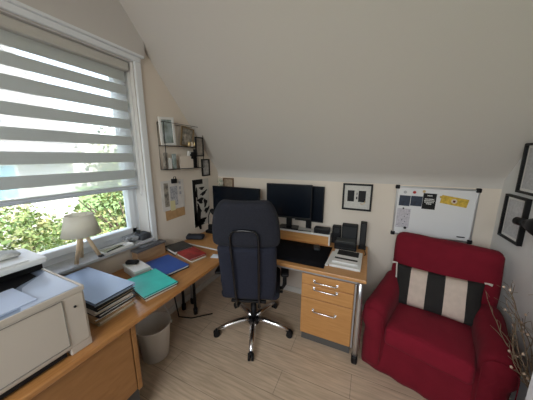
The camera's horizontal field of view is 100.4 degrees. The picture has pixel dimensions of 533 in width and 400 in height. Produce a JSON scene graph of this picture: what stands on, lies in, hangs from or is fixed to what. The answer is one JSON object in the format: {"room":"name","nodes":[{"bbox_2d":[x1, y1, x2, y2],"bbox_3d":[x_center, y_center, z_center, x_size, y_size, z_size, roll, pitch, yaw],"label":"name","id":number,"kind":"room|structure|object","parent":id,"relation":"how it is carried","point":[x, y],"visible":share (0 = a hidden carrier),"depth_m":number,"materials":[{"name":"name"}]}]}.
{"room":"home office","nodes":[
{"label":"home office","id":0,"kind":"room"},
{"bbox_2d":[0,8,218,312],"bbox_3d":[-1.509,-0.081,1.244,0.260,2.880,3.880,5,12,24],"label":"wall","id":1,"kind":"structure","parent":0,"point":[158,101],"depth_m":2.09,"materials":[{"name":"beige paint"}]},
{"bbox_2d":[0,9,149,231],"bbox_3d":[-1.412,-0.255,1.260,0.125,1.446,1.452,5,12,24],"label":"trim reveal","id":2,"kind":"structure","parent":1,"relation":"attached to","point":[142,203],"depth_m":1.85,"materials":[{"name":"white paint"}]},
{"bbox_2d":[0,0,157,240],"bbox_3d":[-1.329,-0.185,1.243,0.050,1.685,1.575,5,12,24],"label":"window frame","id":3,"kind":"structure","parent":1,"relation":"in","point":[16,7],"depth_m":1.61,"materials":[{"name":"white"}]},
{"bbox_2d":[0,13,141,206],"bbox_3d":[-1.405,-0.434,1.228,0.085,1.060,1.402,5,12,24],"label":"roller blind","id":4,"kind":"object","parent":3,"relation":"attached to","point":[14,33],"visible":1,"depth_m":1.40,"materials":[{"name":"grey fabric"}]},
{"bbox_2d":[17,0,144,57],"bbox_3d":[-1.363,-1.190,0.989,0.055,0.405,1.735,5,12,24],"label":"wall","id":5,"kind":"structure","parent":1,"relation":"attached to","point":[108,20],"depth_m":1.48,"materials":[{"name":"grey paint"}]},
{"bbox_2d":[37,77,140,267],"bbox_3d":[-1.490,-0.262,1.295,0.083,1.445,1.450,5,12,24],"label":"window","id":6,"kind":"structure","parent":1,"relation":"in","point":[65,252],"depth_m":1.83,"materials":[{"name":"white plastic"}]},
{"bbox_2d":[44,237,153,274],"bbox_3d":[-1.401,0.467,1.395,0.190,0.023,1.449,5,12,24],"label":"window sill","id":7,"kind":"structure","parent":1,"relation":"attached to","point":[61,268],"depth_m":1.55,"materials":[{"name":"stone"}]},
{"bbox_2d":[60,212,101,264],"bbox_3d":[-1.283,0.259,1.547,0.224,0.326,0.224,5,12,24],"label":"table lamp","id":8,"kind":"object","parent":7,"relation":"on","point":[80,225],"visible":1,"depth_m":1.48,"materials":[{"name":"beige fabric"},{"name":"wood"}]},
{"bbox_2d":[99,242,133,255],"bbox_3d":[-1.171,0.376,1.730,0.100,0.024,0.220,5,12,24],"label":"desk tray","id":9,"kind":"object","parent":7,"relation":"on","point":[128,244],"visible":0.77,"depth_m":1.72,"materials":[{"name":"white plastic"}]},
{"bbox_2d":[100,245,123,252],"bbox_3d":[-1.182,0.379,1.708,0.060,0.013,0.150,5,12,24],"label":"notebook","id":10,"kind":"object","parent":9,"relation":"on","point":[120,248],"depth_m":1.70,"materials":[{"name":"white paper"}]},
{"bbox_2d":[121,235,138,241],"bbox_3d":[-1.159,0.329,1.883,0.097,0.051,0.105,5,12,24],"label":"crumpled paper","id":11,"kind":"object","parent":7,"relation":"on","point":[128,238],"visible":0.94,"depth_m":1.86,"materials":[{"name":"grey paper"}]},
{"bbox_2d":[134,231,150,239],"bbox_3d":[-1.097,0.308,1.966,0.110,0.073,0.095,5,12,24],"label":"pouch","id":12,"kind":"object","parent":7,"relation":"on","point":[143,235],"visible":0.94,"depth_m":1.94,"materials":[{"name":"grey fabric"}]},
{"bbox_2d":[160,176,184,211],"bbox_3d":[-0.914,-0.064,2.202,0.028,0.337,0.280,5,12,24],"label":"papers","id":13,"kind":"object","parent":1,"relation":"attached to","point":[172,191],"visible":1,"depth_m":2.19,"materials":[{"name":"white paper"}]},
{"bbox_2d":[170,181,180,204],"bbox_3d":[-0.911,-0.066,2.234,0.002,0.230,0.140,5,12,24],"label":"photo","id":14,"kind":"object","parent":13,"relation":"attached to","point":[175,186],"depth_m":2.23},
{"bbox_2d":[165,206,184,220],"bbox_3d":[-0.923,0.110,2.255,0.002,0.154,0.250,5,12,24],"label":"envelope","id":15,"kind":"object","parent":1,"relation":"attached to","point":[178,212],"visible":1,"depth_m":2.25,"materials":[{"name":"paper"}]},
{"bbox_2d":[136,274,219,340],"bbox_3d":[-1.387,1.310,1.451,0.015,0.070,3.665,5,12,24],"label":"baseboard","id":16,"kind":"structure","parent":1,"relation":"attached to","point":[203,285],"depth_m":2.62,"materials":[{"name":"grey"}]},
{"bbox_2d":[157,121,203,169],"bbox_3d":[-0.834,-0.527,2.219,0.086,0.426,0.506,5,12,24],"label":"wire wall shelf","id":17,"kind":"object","parent":1,"relation":"attached to","point":[165,145],"visible":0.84,"depth_m":2.05,"materials":[{"name":"black metal"}]},
{"bbox_2d":[163,153,168,168],"bbox_3d":[-0.931,-0.361,2.051,0.020,0.150,0.036,5,12,24],"label":"booklet","id":18,"kind":"object","parent":17,"relation":"on","point":[164,154],"visible":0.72,"depth_m":2.04,"materials":[{"name":"beige paper"}]},
{"bbox_2d":[158,117,175,144],"bbox_3d":[-0.908,-0.627,2.035,0.031,0.266,0.190,5,12,25],"label":"picture frame","id":19,"kind":"object","parent":17,"relation":"on","point":[169,129],"visible":0.98,"depth_m":2.03,"materials":[{"name":"white wood"}]},
{"bbox_2d":[161,119,173,142],"bbox_3d":[-0.911,-0.627,2.036,0.005,0.206,0.121,9,20,23],"label":"picture","id":20,"kind":"object","parent":19,"relation":"attached to","point":[168,127],"depth_m":2.04},
{"bbox_2d":[168,158,171,168],"bbox_3d":[-0.912,-0.344,2.096,0.020,0.100,0.036,5,12,24],"label":"booklet","id":21,"kind":"object","parent":17,"relation":"on","point":[169,159],"visible":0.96,"depth_m":2.09,"materials":[{"name":"white paper"}]},
{"bbox_2d":[172,154,176,168],"bbox_3d":[-0.889,-0.374,2.141,0.020,0.140,0.036,5,12,24],"label":"booklet","id":22,"kind":"object","parent":17,"relation":"on","point":[174,163],"visible":1,"depth_m":2.13,"materials":[{"name":"paper"}]},
{"bbox_2d":[179,156,193,167],"bbox_3d":[-0.803,-0.383,2.239,0.004,0.120,0.180,5,12,24],"label":"card","id":23,"kind":"object","parent":17,"relation":"on","point":[185,161],"visible":1,"depth_m":2.23,"materials":[{"name":"beige paper"}]},
{"bbox_2d":[180,126,193,147],"bbox_3d":[-0.813,-0.644,2.278,0.022,0.209,0.192,5,12,24],"label":"picture frame","id":24,"kind":"object","parent":17,"relation":"on","point":[187,134],"visible":0.81,"depth_m":2.27,"materials":[{"name":"brown"}]},
{"bbox_2d":[182,128,192,145],"bbox_3d":[-0.816,-0.645,2.279,0.004,0.166,0.146,8,6,24],"label":"picture","id":25,"kind":"object","parent":24,"relation":"attached to","point":[187,133],"depth_m":2.27},
{"bbox_2d":[193,149,196,166],"bbox_3d":[-0.768,-0.449,2.394,0.020,0.190,0.032,5,12,24],"label":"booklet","id":26,"kind":"object","parent":17,"relation":"on","point":[195,156],"visible":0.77,"depth_m":2.38,"materials":[{"name":"black paper"}]},
{"bbox_2d":[194,137,203,155],"bbox_3d":[-0.712,-0.564,2.357,0.014,0.200,0.120,5,12,24],"label":"picture frame","id":27,"kind":"object","parent":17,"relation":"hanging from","point":[199,145],"visible":1,"depth_m":2.35,"materials":[{"name":"black"}]},
{"bbox_2d":[196,138,202,154],"bbox_3d":[-0.715,-0.565,2.358,0.005,0.176,0.096,5,12,24],"label":"picture","id":28,"kind":"object","parent":27,"relation":"attached to","point":[199,141],"depth_m":2.36},
{"bbox_2d":[192,178,209,228],"bbox_3d":[-0.758,0.049,2.599,0.007,0.588,0.275,5,12,24],"label":"artwork","id":29,"kind":"object","parent":1,"relation":"attached to","point":[200,187],"visible":1,"depth_m":2.58,"materials":[{"name":"paper"}]},
{"bbox_2d":[201,159,209,175],"bbox_3d":[-0.713,-0.381,2.606,0.014,0.195,0.135,5,12,24],"label":"picture frame","id":30,"kind":"object","parent":1,"relation":"attached to","point":[206,164],"visible":0.98,"depth_m":2.61,"materials":[{"name":"black"}]},
{"bbox_2d":[203,160,208,174],"bbox_3d":[-0.716,-0.382,2.608,0.005,0.167,0.107,5,12,24],"label":"picture","id":31,"kind":"object","parent":30,"relation":"attached to","point":[206,162],"depth_m":2.61},
{"bbox_2d":[137,275,426,399],"bbox_3d":[-0.252,1.503,0.963,3.108,0.120,3.880,5,12,24],"label":"floor","id":32,"kind":"structure","parent":0,"point":[198,365],"depth_m":1.73,"materials":[{"name":"laminate"}]},
{"bbox_2d":[31,325,142,399],"bbox_3d":[-1.255,1.102,0.908,0.592,0.688,1.180,5,12,24],"label":"base cabinet","id":33,"kind":"object","parent":32,"relation":"on","point":[113,372],"visible":0.48,"depth_m":1.13,"materials":[{"name":"brown wood"}]},
{"bbox_2d":[2,246,218,399],"bbox_3d":[-1.066,1.010,1.292,0.635,0.720,2.155,5,12,24],"label":"desk","id":34,"kind":"object","parent":32,"relation":"on","point":[103,335],"visible":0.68,"depth_m":1.21,"materials":[{"name":"brown wood"}]},
{"bbox_2d":[0,248,91,399],"bbox_3d":[-1.235,0.533,0.847,0.577,0.388,0.688,5,12,24],"label":"printer","id":35,"kind":"object","parent":34,"relation":"on","point":[34,337],"visible":0.95,"depth_m":0.93,"materials":[{"name":"white plastic"}]},
{"bbox_2d":[0,250,20,260],"bbox_3d":[-1.314,0.278,1.043,0.100,0.030,0.200,5,12,24],"label":"crumpled cloth","id":36,"kind":"object","parent":35,"relation":"on","point":[4,254],"visible":1,"depth_m":1.09,"materials":[{"name":"white fabric"}]},
{"bbox_2d":[0,288,37,316],"bbox_3d":[-1.083,0.425,0.806,0.200,0.008,0.300,4,12,21],"label":"paper stack","id":37,"kind":"object","parent":35,"relation":"on","point":[12,299],"visible":1,"depth_m":0.89,"materials":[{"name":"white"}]},
{"bbox_2d":[0,270,78,320],"bbox_3d":[-1.228,0.435,0.840,0.550,0.024,0.635,5,12,24],"label":"tray","id":38,"kind":"object","parent":35,"relation":"on","point":[51,289],"depth_m":0.98,"materials":[{"name":"white plastic"}]},
{"bbox_2d":[89,299,135,326],"bbox_3d":[-1.047,0.619,1.349,0.462,0.024,0.210,5,12,23],"label":"document folder","id":39,"kind":"object","parent":34,"relation":"on","point":[100,323],"visible":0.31,"depth_m":1.24,"materials":[{"name":"beige paper"}]},
{"bbox_2d":[87,298,134,323],"bbox_3d":[-1.047,0.597,1.345,0.457,0.020,0.215,5,12,26],"label":"document folder","id":40,"kind":"object","parent":39,"relation":"on","point":[92,319],"visible":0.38,"depth_m":1.21,"materials":[{"name":"white paper"}]},
{"bbox_2d":[87,292,135,318],"bbox_3d":[-1.047,0.577,1.341,0.462,0.020,0.210,5,12,22],"label":"document folder","id":41,"kind":"object","parent":40,"relation":"on","point":[117,305],"visible":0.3,"depth_m":1.23,"materials":[{"name":"white paper"}]},
{"bbox_2d":[86,292,132,315],"bbox_3d":[-1.047,0.556,1.337,0.452,0.020,0.210,5,12,25],"label":"document folder","id":42,"kind":"object","parent":41,"relation":"on","point":[89,311],"visible":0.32,"depth_m":1.21,"materials":[{"name":"white paper"}]},
{"bbox_2d":[86,287,134,311],"bbox_3d":[-1.047,0.537,1.333,0.462,0.018,0.215,5,12,23],"label":"document folder","id":43,"kind":"object","parent":42,"relation":"on","point":[98,309],"visible":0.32,"depth_m":1.22,"materials":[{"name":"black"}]},
{"bbox_2d":[85,287,132,309],"bbox_3d":[-1.047,0.519,1.330,0.457,0.018,0.210,5,12,25],"label":"document folder","id":44,"kind":"object","parent":43,"relation":"on","point":[129,289],"visible":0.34,"depth_m":1.20,"materials":[{"name":"white paper"}]},
{"bbox_2d":[64,267,134,306],"bbox_3d":[-1.047,0.502,1.326,0.477,0.016,0.218,5,12,23],"label":"document folder","id":45,"kind":"object","parent":44,"relation":"on","point":[99,286],"visible":0.69,"depth_m":1.31,"materials":[{"name":"light blue cardboard"},{"name":"white paper"}]},
{"bbox_2d":[122,259,150,276],"bbox_3d":[-0.998,0.529,1.707,0.206,0.062,0.116,8,14,36],"label":"box","id":46,"kind":"object","parent":34,"relation":"on","point":[141,267],"visible":0.77,"depth_m":1.66,"materials":[{"name":"grey cardboard"}]},
{"bbox_2d":[125,259,138,264],"bbox_3d":[-1.038,0.480,1.716,0.090,0.030,0.044,-1,11,-4],"label":"glasses case","id":47,"kind":"object","parent":46,"relation":"on","point":[135,261],"visible":1,"depth_m":1.70,"materials":[{"name":"black plastic"}]},
{"bbox_2d":[131,239,165,262],"bbox_3d":[-1.023,0.453,1.947,0.082,0.122,0.283,5,12,24],"label":"wooden ledge","id":48,"kind":"object","parent":34,"relation":"on","point":[157,249],"visible":0.86,"depth_m":1.91,"materials":[{"name":"brown wood"}]},
{"bbox_2d":[139,241,156,247],"bbox_3d":[-1.030,0.387,1.930,0.055,0.012,0.140,5,12,24],"label":"notebook","id":49,"kind":"object","parent":48,"relation":"on","point":[151,242],"visible":1,"depth_m":1.92,"materials":[{"name":"grey paper"}]},
{"bbox_2d":[133,285,176,301],"bbox_3d":[-0.804,0.586,1.537,0.300,0.018,0.210,8,13,34],"label":"paper stack","id":50,"kind":"object","parent":34,"relation":"on","point":[148,299],"visible":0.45,"depth_m":1.43,"materials":[{"name":"beige paper"}]},
{"bbox_2d":[127,269,177,299],"bbox_3d":[-0.800,0.568,1.531,0.310,0.019,0.229,8,14,36],"label":"folder","id":51,"kind":"object","parent":50,"relation":"on","point":[148,284],"visible":0.8,"depth_m":1.51,"materials":[{"name":"turquoise plastic"},{"name":"white paper"}]},
{"bbox_2d":[146,255,188,275],"bbox_3d":[-0.818,0.530,1.800,0.318,0.024,0.223,8,14,36],"label":"folder","id":52,"kind":"object","parent":34,"relation":"on","point":[169,265],"visible":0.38,"depth_m":1.79,"materials":[{"name":"blue plastic"}]},
{"bbox_2d":[165,241,192,254],"bbox_3d":[-0.842,0.459,2.136,0.202,0.034,0.190,9,15,40],"label":"book","id":53,"kind":"object","parent":34,"relation":"on","point":[174,248],"visible":0.7,"depth_m":2.12,"materials":[{"name":"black paper"}]},
{"bbox_2d":[176,253,206,262],"bbox_3d":[-0.669,0.494,1.989,0.242,0.022,0.160,9,14,38],"label":"book","id":54,"kind":"object","parent":34,"relation":"on","point":[177,254],"visible":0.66,"depth_m":1.92,"materials":[{"name":"white paper"}]},
{"bbox_2d":[177,247,205,260],"bbox_3d":[-0.669,0.476,1.986,0.222,0.014,0.160,10,15,41],"label":"book","id":55,"kind":"object","parent":54,"relation":"on","point":[191,253],"visible":1,"depth_m":1.96,"materials":[{"name":"red paper"}]},
{"bbox_2d":[174,297,212,318],"bbox_3d":[-0.723,0.871,2.139,0.374,0.654,0.074,-4,12,-18],"label":"power cable","id":56,"kind":"object","parent":34,"relation":"hanging from","point":[174,297],"visible":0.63,"depth_m":2.18,"materials":[{"name":"black plastic"}]},
{"bbox_2d":[135,312,170,363],"bbox_3d":[-0.907,1.125,1.804,0.268,0.289,0.268,5,12,24],"label":"waste bin","id":57,"kind":"object","parent":32,"relation":"on","point":[152,332],"visible":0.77,"depth_m":1.76,"materials":[{"name":"white plastic"}]},
{"bbox_2d":[212,199,292,360],"bbox_3d":[-0.115,0.582,1.944,0.719,1.309,0.760,1,11,5],"label":"office chair","id":58,"kind":"object","parent":32,"relation":"on","point":[246,234],"visible":1,"depth_m":1.61,"materials":[{"name":"black fabric"}]},
{"bbox_2d":[184,231,367,364],"bbox_3d":[0.053,0.804,2.330,1.780,0.724,0.705,5,12,24],"label":"desk","id":59,"kind":"object","parent":32,"relation":"on","point":[360,278],"visible":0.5,"depth_m":1.76,"materials":[{"name":"brown wood"}]},
{"bbox_2d":[186,233,204,239],"bbox_3d":[-0.767,0.395,2.397,0.190,0.056,0.090,0,11,0],"label":"pouch","id":60,"kind":"object","parent":59,"relation":"on","point":[189,236],"visible":1,"depth_m":2.36,"materials":[{"name":"black fabric"}]},
{"bbox_2d":[206,209,213,233],"bbox_3d":[-0.633,0.239,2.573,0.153,0.299,0.089,5,12,24],"label":"desk lamp","id":61,"kind":"object","parent":59,"relation":"on","point":[209,230],"visible":0.7,"depth_m":2.57,"materials":[{"name":"black plastic"}]},
{"bbox_2d":[212,186,259,209],"bbox_3d":[-0.348,0.110,2.618,0.640,0.534,0.125,5,12,25],"label":"monitor","id":62,"kind":"object","parent":59,"relation":"on","point":[220,193],"visible":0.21,"depth_m":2.55,"materials":[{"name":"black plastic"}]},
{"bbox_2d":[276,239,332,268],"bbox_3d":[0.244,0.479,2.116,0.680,0.004,0.463,5,12,24],"label":"desk mat","id":63,"kind":"object","parent":59,"relation":"on","point":[287,250],"visible":0.61,"depth_m":2.04,"materials":[{"name":"black leather"}]},
{"bbox_2d":[314,244,319,250],"bbox_3d":[0.483,0.455,2.129,0.060,0.036,0.100,2,11,10],"label":"computer mouse","id":64,"kind":"object","parent":63,"relation":"on","point":[316,247],"visible":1,"depth_m":2.09,"materials":[{"name":"grey plastic"}]},
{"bbox_2d":[280,227,331,245],"bbox_3d":[0.357,0.367,2.404,0.660,0.112,0.125,5,12,24],"label":"monitor stand","id":65,"kind":"object","parent":59,"relation":"on","point":[306,236],"visible":0.68,"depth_m":2.33,"materials":[{"name":"brown wood"}]},
{"bbox_2d":[267,183,312,229],"bbox_3d":[0.246,0.064,2.408,0.500,0.482,0.125,4,12,21],"label":"monitor","id":66,"kind":"object","parent":65,"relation":"on","point":[290,201],"visible":0.83,"depth_m":2.35,"materials":[{"name":"black plastic"}]},
{"bbox_2d":[295,186,324,228],"bbox_3d":[0.459,0.133,2.393,0.307,0.575,0.035,5,12,24],"label":"monitor","id":67,"kind":"object","parent":65,"relation":"on","point":[318,191],"visible":0.46,"depth_m":2.32,"materials":[{"name":"black plastic"}]},
{"bbox_2d":[314,226,329,234],"bbox_3d":[0.568,0.308,2.270,0.153,0.055,0.087,5,12,24],"label":"station","id":68,"kind":"object","parent":65,"relation":"on","point":[317,229],"visible":1,"depth_m":2.24,"materials":[{"name":"grey plastic"}]},
{"bbox_2d":[325,251,333,265],"bbox_3d":[0.559,0.509,1.947,0.024,0.010,0.300,6,12,27],"label":"paper stack","id":69,"kind":"object","parent":59,"relation":"on","point":[332,253],"visible":0.77,"depth_m":1.91,"materials":[{"name":"white paper"}]},
{"bbox_2d":[332,224,341,242],"bbox_3d":[0.724,0.352,2.293,0.084,0.185,0.070,5,12,24],"label":"loudspeaker","id":70,"kind":"object","parent":59,"relation":"on","point":[336,229],"visible":0.82,"depth_m":2.26,"materials":[{"name":"black plastic"}]},
{"bbox_2d":[334,237,356,251],"bbox_3d":[0.770,0.429,2.162,0.200,0.083,0.133,5,12,22],"label":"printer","id":71,"kind":"object","parent":59,"relation":"on","point":[346,244],"visible":1,"depth_m":2.12,"materials":[{"name":"black plastic"}]},
{"bbox_2d":[329,249,362,271],"bbox_3d":[0.690,0.511,1.911,0.237,0.020,0.335,5,12,25],"label":"book","id":72,"kind":"object","parent":59,"relation":"on","point":[333,264],"visible":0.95,"depth_m":1.79,"materials":[{"name":"white paper"}]},
{"bbox_2d":[332,249,359,266],"bbox_3d":[0.690,0.492,1.907,0.197,0.017,0.255,6,12,26],"label":"book","id":73,"kind":"object","parent":72,"relation":"on","point":[345,257],"visible":1,"depth_m":1.88,"materials":[{"name":"white paper"}]},
{"bbox_2d":[335,250,358,261],"bbox_3d":[0.701,0.480,1.925,0.180,0.001,0.195,6,12,26],"label":"print","id":74,"kind":"object","parent":73,"relation":"on","point":[349,256],"depth_m":1.91,"materials":[{"name":"black"}]},
{"bbox_2d":[342,223,357,239],"bbox_3d":[0.839,0.346,2.242,0.145,0.215,0.063,5,12,24],"label":"loudspeaker","id":75,"kind":"object","parent":59,"relation":"on","point":[349,230],"visible":0.56,"depth_m":2.21,"materials":[{"name":"black plastic"}]},
{"bbox_2d":[358,221,366,249],"bbox_3d":[0.934,0.341,2.147,0.068,0.262,0.090,5,12,24],"label":"loudspeaker","id":76,"kind":"object","parent":59,"relation":"on","point":[363,229],"visible":1,"depth_m":2.12,"materials":[{"name":"black plastic"}]},
{"bbox_2d":[360,224,365,244],"bbox_3d":[0.921,0.328,2.116,0.044,0.200,0.004,5,12,24],"label":"speaker grille","id":77,"kind":"object","parent":76,"relation":"attached to","point":[363,226],"depth_m":2.12,"materials":[{"name":"black fabric"}]},
{"bbox_2d":[300,272,356,352],"bbox_3d":[0.600,0.894,2.062,0.431,0.652,0.595,5,12,24],"label":"drawer pedestal","id":78,"kind":"object","parent":32,"relation":"on","point":[327,304],"visible":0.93,"depth_m":1.81,"materials":[{"name":"brown wood"}]},
{"bbox_2d":[359,232,520,399],"bbox_3d":[1.236,0.826,1.646,0.816,0.951,0.683,10,15,41],"label":"armchair","id":79,"kind":"object","parent":32,"relation":"on","point":[435,356],"visible":0.94,"depth_m":1.54,"materials":[{"name":"red fabric"}]},
{"bbox_2d":[384,303,475,384],"bbox_3d":[1.166,0.953,1.591,0.484,0.163,0.468,10,15,41],"label":"seat cushion","id":80,"kind":"object","parent":79,"relation":"on","point":[446,345],"depth_m":1.47,"materials":[{"name":"red fabric"}]},
{"bbox_2d":[392,261,492,325],"bbox_3d":[1.292,0.713,1.708,0.629,0.322,0.204,9,14,39],"label":"striped pillow","id":81,"kind":"object","parent":79,"relation":"on","point":[459,300],"visible":0.92,"depth_m":1.64,"materials":[{"name":"black fabric"}]},
{"bbox_2d":[485,280,532,387],"bbox_3d":[1.405,0.906,1.265,0.225,0.936,0.518,5,12,24],"label":"branches","id":82,"kind":"object","parent":32,"relation":"on","point":[514,356],"visible":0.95,"depth_m":1.20,"materials":[{"name":"brown"}]},
{"bbox_2d":[525,373,532,399],"bbox_3d":[0.881,0.988,0.290,0.370,1.150,1.050,5,12,24],"label":"base cabinet","id":83,"kind":"object","parent":32,"relation":"on","point":[529,396],"visible":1,"depth_m":0.78,"materials":[{"name":"white"}]},
{"bbox_2d":[119,0,532,188],"bbox_3d":[0.267,-0.868,1.645,3.108,1.570,1.402,5,12,24],"label":"ceiling","id":84,"kind":"structure","parent":0,"point":[402,92],"depth_m":1.55,"materials":[{"name":"grey paint"}]},
{"bbox_2d":[218,176,501,303],"bbox_3d":[0.631,0.371,2.447,2.748,1.530,0.100,5,12,24],"label":"wall","id":85,"kind":"structure","parent":0,"point":[380,243],"depth_m":2.20,"materials":[{"name":"beige paint"}]},
{"bbox_2d":[223,178,233,186],"bbox_3d":[-0.479,-0.204,2.792,0.155,0.145,0.014,5,12,24],"label":"picture frame","id":86,"kind":"object","parent":85,"relation":"attached to","point":[229,182],"visible":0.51,"depth_m":2.79,"materials":[{"name":"brown"}]},
{"bbox_2d":[224,179,231,186],"bbox_3d":[-0.478,-0.204,2.795,0.127,0.117,0.005,5,12,24],"label":"picture","id":87,"kind":"object","parent":86,"relation":"attached to","point":[228,182],"depth_m":2.79},
{"bbox_2d":[280,283,363,309],"bbox_3d":[0.607,1.097,2.537,2.708,0.070,0.015,5,12,24],"label":"baseboard","id":88,"kind":"structure","parent":85,"relation":"attached to","point":[287,287],"depth_m":2.66,"materials":[{"name":"grey"}]},
{"bbox_2d":[342,183,372,211],"bbox_3d":[0.886,-0.028,2.175,0.268,0.262,0.030,5,12,24],"label":"picture frame","id":89,"kind":"object","parent":85,"relation":"attached to","point":[358,197],"visible":1,"depth_m":2.17,"materials":[{"name":"black"}]},
{"bbox_2d":[390,185,481,243],"bbox_3d":[1.450,0.116,1.941,0.601,0.472,0.024,5,12,24],"label":"whiteboard","id":90,"kind":"object","parent":85,"relation":"attached to","point":[447,222],"visible":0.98,"depth_m":1.91,"materials":[{"name":"white"}]},
{"bbox_2d":[395,208,410,227],"bbox_3d":[1.254,0.165,2.042,0.104,0.180,0.002,6,13,24],"label":"map sheet","id":91,"kind":"object","parent":90,"relation":"attached to","point":[403,215],"visible":1,"depth_m":2.04,"materials":[{"name":"paper"}]},
{"bbox_2d":[399,195,410,205],"bbox_3d":[1.252,0.005,2.012,0.085,0.095,0.001,6,13,24],"label":"postcard","id":92,"kind":"object","parent":90,"relation":"attached to","point":[404,200],"visible":1,"depth_m":2.01},
{"bbox_2d":[410,196,422,206],"bbox_3d":[1.333,0.010,1.974,0.086,0.090,0.001,6,13,24],"label":"postcard","id":93,"kind":"object","parent":90,"relation":"attached to","point":[415,200],"visible":1,"depth_m":1.97},
{"bbox_2d":[421,193,436,209],"bbox_3d":[1.417,0.013,1.935,0.096,0.140,0.002,6,13,24],"label":"postcard","id":94,"kind":"object","parent":90,"relation":"attached to","point":[429,200],"visible":1,"depth_m":1.93,"materials":[{"name":"black paper"}]},
{"bbox_2d":[440,195,468,207],"bbox_3d":[1.574,0.012,1.861,0.194,0.098,0.003,5,12,24],"label":"print","id":95,"kind":"object","parent":90,"relation":"attached to","point":[449,200],"visible":1,"depth_m":1.86,"materials":[{"name":"yellow paper"}]},
{"bbox_2d":[490,142,532,399],"bbox_3d":[1.113,0.152,0.056,0.100,2.880,3.880,5,12,24],"label":"wall","id":96,"kind":"structure","parent":0,"point":[518,267],"depth_m":1.46,"materials":[{"name":"white paint"}]},
{"bbox_2d":[497,194,532,246],"bbox_3d":[1.719,0.129,1.546,0.028,0.315,0.250,5,12,24],"label":"picture frame","id":97,"kind":"object","parent":96,"relation":"attached to","point":[514,205],"visible":0.97,"depth_m":1.54,"materials":[{"name":"black wood"}]},
{"bbox_2d":[503,199,524,238],"bbox_3d":[1.725,0.130,1.543,0.012,0.251,0.186,5,12,24],"label":"picture","id":98,"kind":"object","parent":97,"relation":"attached to","point":[512,208],"depth_m":1.57},
{"bbox_2d":[512,217,532,235],"bbox_3d":[1.473,0.144,1.176,0.168,0.156,0.231,5,12,24],"label":"wall spotlight","id":99,"kind":"object","parent":96,"relation":"attached to","point":[527,224],"visible":1,"depth_m":1.21,"materials":[{"name":"black plastic"}]},
{"bbox_2d":[515,143,532,195],"bbox_3d":[1.673,-0.192,1.381,0.028,0.325,0.260,5,12,24],"label":"picture frame","id":100,"kind":"object","parent":96,"relation":"attached to","point":[524,185],"visible":1,"depth_m":1.46,"materials":[{"name":"black"}]},
{"bbox_2d":[522,148,532,189],"bbox_3d":[1.679,-0.191,1.378,0.012,0.261,0.196,5,12,24],"label":"picture","id":101,"kind":"object","parent":100,"relation":"attached to","point":[527,163],"depth_m":1.45},
{"label":"outside","id":102,"kind":"structure","parent":0,"visible":0},
{"bbox_2d":[77,186,125,236],"bbox_3d":[-19.183,2.907,9.595,37.742,0.200,60.000,5,12,24],"label":"ground","id":103,"kind":"structure","parent":102,"point":[80,198],"depth_m":22.12,"materials":[{"name":"green plant"}]},
{"bbox_2d":[0,209,29,250],"bbox_3d":[-3.869,1.999,2.420,2.716,4.354,3.471,10,15,42],"label":"leafy tree","id":104,"kind":"object","parent":103,"relation":"on","point":[5,242],"visible":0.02,"depth_m":3.10,"materials":[{"name":"green plant"}]},
{"bbox_2d":[0,190,72,252],"bbox_3d":[-6.239,1.644,5.021,3.111,4.051,3.634,9,14,39],"label":"leafy tree","id":105,"kind":"object","parent":103,"relation":"on","point":[30,238],"visible":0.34,"depth_m":5.38,"materials":[{"name":"green plant"}]},
{"bbox_2d":[0,44,84,252],"bbox_3d":[-13.553,-1.066,3.304,6.500,10.020,15.900,5,12,24],"label":"house","id":106,"kind":"structure","parent":103,"relation":"on","point":[60,205],"depth_m":8.46,"materials":[{"name":"tile"}]},
{"bbox_2d":[25,114,126,251],"bbox_3d":[-2.931,0.971,4.933,2.914,5.404,2.983,1,11,7],"label":"leafy tree","id":107,"kind":"object","parent":103,"relation":"on","point":[103,222],"visible":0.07,"depth_m":4.20,"materials":[{"name":"green plant"}]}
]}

